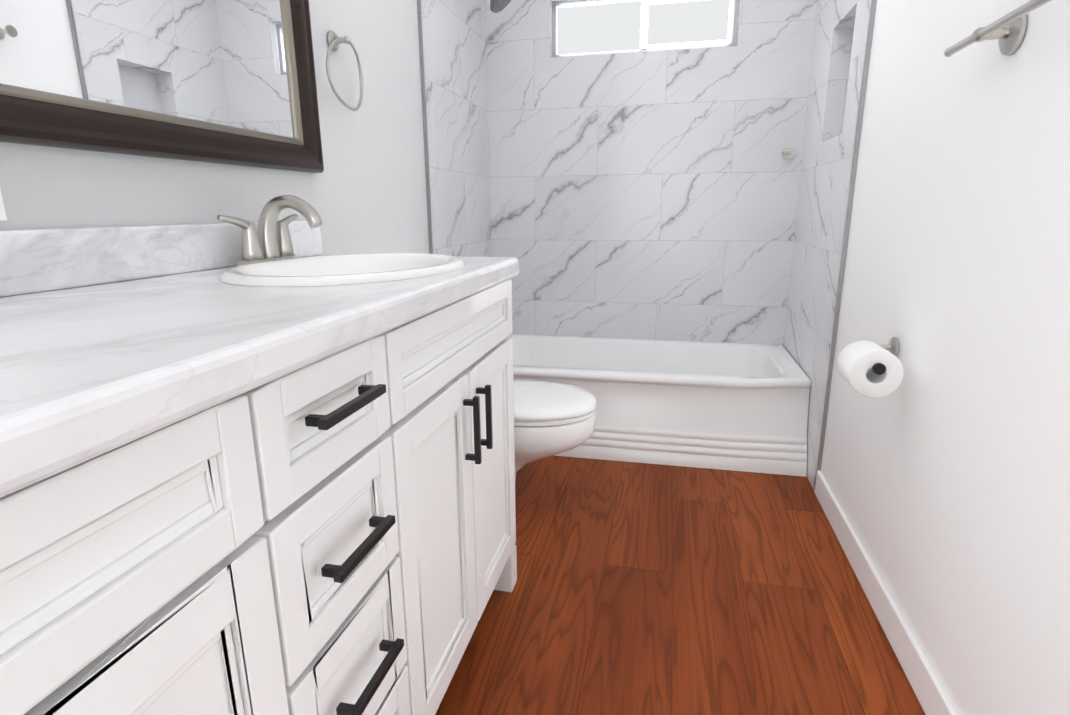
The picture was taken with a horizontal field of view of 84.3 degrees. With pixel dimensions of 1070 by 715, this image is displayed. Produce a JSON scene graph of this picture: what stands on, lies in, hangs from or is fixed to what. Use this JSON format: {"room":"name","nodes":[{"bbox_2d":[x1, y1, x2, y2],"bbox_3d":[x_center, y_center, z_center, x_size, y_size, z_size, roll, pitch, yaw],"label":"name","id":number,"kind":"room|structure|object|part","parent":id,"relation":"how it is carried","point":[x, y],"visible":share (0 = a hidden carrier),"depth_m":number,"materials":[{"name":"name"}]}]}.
{"room":"bathroom","nodes":[
{"label":"bathroom","id":0,"kind":"room"},
{"bbox_2d":[0,0,428,254],"bbox_3d":[-0.801,-0.377,0.761,0.120,2.360,4.920,3,14,12],"label":"wall","id":1,"kind":"structure","parent":0,"point":[364,192],"depth_m":1.58,"materials":[{"name":"white paint"}]},
{"bbox_2d":[0,189,6,220],"bbox_3d":[-0.739,-0.236,0.772,0.006,0.114,0.070,3,14,12],"label":"electrical outlet","id":2,"kind":"object","parent":1,"relation":"attached to","point":[3,216],"visible":1,"depth_m":0.81,"materials":[{"name":"white plastic"}]},
{"bbox_2d":[0,223,235,294],"bbox_3d":[-0.843,-0.003,0.313,0.023,0.088,2.576,3,14,12],"label":"backsplash","id":3,"kind":"structure","parent":1,"relation":"attached to","point":[33,259],"depth_m":0.93,"materials":[{"name":"white stone"}]},
{"bbox_2d":[0,0,323,172],"bbox_3d":[-0.645,-0.696,1.030,0.036,0.669,0.850,3,14,12],"label":"mirror","id":4,"kind":"object","parent":1,"relation":"attached to","point":[231,82],"visible":0.98,"depth_m":1.05,"materials":[{"name":"brown metal"}]},
{"bbox_2d":[326,31,362,110],"bbox_3d":[-0.512,-0.764,1.580,0.052,0.198,0.179,3,14,12],"label":"towel ring","id":5,"kind":"object","parent":1,"relation":"attached to","point":[333,40],"visible":1,"depth_m":1.55,"materials":[{"name":"silver metal"}]},
{"bbox_2d":[417,0,432,252],"bbox_3d":[-0.401,-0.738,2.191,0.013,2.360,0.008,3,14,12],"label":"trim","id":6,"kind":"structure","parent":1,"relation":"attached to","point":[422,74],"depth_m":2.16,"materials":[{"name":"silver metal"}]},
{"bbox_2d":[421,0,491,256],"bbox_3d":[-0.315,-0.833,2.568,0.010,2.360,0.790,3,14,12],"label":"wall tile","id":7,"kind":"structure","parent":1,"relation":"attached to","point":[455,50],"depth_m":2.48,"materials":[{"name":"tile"}]},
{"bbox_2d":[490,0,510,12],"bbox_3d":[-0.196,-1.516,2.427,0.215,0.182,0.116,3,14,12],"label":"shower head","id":8,"kind":"object","parent":7,"relation":"attached to","point":[496,6],"visible":1,"depth_m":2.43},
{"bbox_2d":[485,0,816,345],"bbox_3d":[0.513,-0.908,2.844,1.740,2.360,0.150,3,14,12],"label":"wall tile","id":9,"kind":"structure","parent":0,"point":[652,195],"depth_m":2.78,"materials":[{"name":"tile"}]},
{"bbox_2d":[552,0,739,57],"bbox_3d":[0.487,-1.508,2.687,0.835,0.250,0.046,3,14,12],"label":"window","id":10,"kind":"structure","parent":9,"relation":"in","point":[731,41],"depth_m":2.67,"materials":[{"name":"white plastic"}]},
{"bbox_2d":[782,148,793,158],"bbox_3d":[1.113,-0.898,2.601,0.057,0.044,0.046,3,14,12],"label":"shower valve","id":11,"kind":"object","parent":9,"relation":"attached to","point":[787,153],"visible":0.98,"depth_m":2.61,"materials":[{"name":"silver metal"}]},
{"bbox_2d":[435,456,925,714],"bbox_3d":[-0.003,0.834,0.881,1.740,0.060,4.920,3,14,12],"label":"floor","id":12,"kind":"structure","parent":0,"point":[647,589],"depth_m":1.51,"materials":[{"name":"brown wood"}]},
{"bbox_2d":[0,271,518,714],"bbox_3d":[-0.576,0.502,0.378,0.564,0.838,2.553,3,14,12],"label":"bathroom vanity","id":13,"kind":"object","parent":12,"relation":"on","point":[264,463],"depth_m":0.60,"materials":[{"name":"painted wood"},{"name":"black metal"}]},
{"bbox_2d":[0,257,518,478],"bbox_3d":[-0.586,0.073,0.273,0.549,0.044,2.576,3,14,12],"label":"countertop","id":14,"kind":"structure","parent":13,"relation":"on","point":[79,366],"depth_m":0.55,"materials":[{"name":"white stone"}]},
{"bbox_2d":[216,195,323,262],"bbox_3d":[-0.512,-0.263,1.225,0.161,0.144,0.243,3,14,12],"label":"faucet","id":15,"kind":"object","parent":14,"relation":"on","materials":[{"name":"silver metal"}]},
{"bbox_2d":[513,380,596,481],"bbox_3d":[-0.130,0.123,2.032,0.683,0.762,0.400,3,14,12],"label":"toilet","id":16,"kind":"object","parent":12,"relation":"on","point":[552,418],"visible":0.31,"depth_m":1.88,"materials":[{"name":"white ceramic"}]},
{"bbox_3d":[-0.044,0.136,2.015,0.506,0.034,0.380,3,14,12],"label":"lid","id":17,"kind":"part","parent":16,"relation":"part of","materials":[{"name":"white ceramic"}]},
{"bbox_2d":[506,334,810,476],"bbox_3d":[0.407,0.162,2.689,1.436,0.360,0.696,3,14,12],"label":"bathtub","id":18,"kind":"object","parent":12,"relation":"on","point":[744,407],"visible":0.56,"depth_m":2.35,"materials":[{"name":"white ceramic"}]},
{"bbox_2d":[821,0,1069,714],"bbox_3d":[0.653,-0.187,-0.041,0.160,2.360,3.950,3,14,12],"label":"wall","id":19,"kind":"structure","parent":0,"point":[945,467],"depth_m":1.12,"materials":[{"name":"white paint"}]},
{"bbox_2d":[783,0,870,488],"bbox_3d":[1.188,-0.774,2.287,0.170,2.360,0.970,3,14,12],"label":"wall tile","id":20,"kind":"structure","parent":19,"relation":"attached to","point":[838,52],"depth_m":2.22,"materials":[{"name":"tile"}]},
{"bbox_2d":[813,0,876,492],"bbox_3d":[1.001,-0.660,1.840,0.013,2.360,0.012,3,14,12],"label":"trim","id":21,"kind":"structure","parent":19,"relation":"attached to","point":[849,207],"depth_m":1.90,"materials":[{"name":"silver metal"}]},
{"bbox_2d":[837,337,902,397],"bbox_3d":[0.806,0.019,1.415,0.144,0.112,0.208,3,14,12],"label":"toilet paper holder","id":22,"kind":"object","parent":19,"relation":"attached to","point":[870,369],"visible":1,"depth_m":1.34,"materials":[{"name":"white paper"}]},
{"bbox_3d":[0.831,-0.009,1.406,0.094,0.051,0.201,3,14,12],"label":"arm","id":23,"kind":"part","parent":22,"relation":"part of"},
{"bbox_2d":[815,470,958,714],"bbox_3d":[0.586,0.900,0.294,0.013,0.090,3.837,3,14,12],"label":"baseboard","id":24,"kind":"structure","parent":19,"relation":"attached to","point":[929,690],"depth_m":1.41,"materials":[{"name":"white wood"}]},
{"bbox_2d":[944,0,1051,56],"bbox_3d":[0.734,-0.497,0.786,0.063,0.067,0.738,3,14,12],"label":"towel rail","id":25,"kind":"object","parent":19,"relation":"attached to","point":[1008,30],"visible":1,"depth_m":0.99,"materials":[{"name":"silver metal"}]}
]}

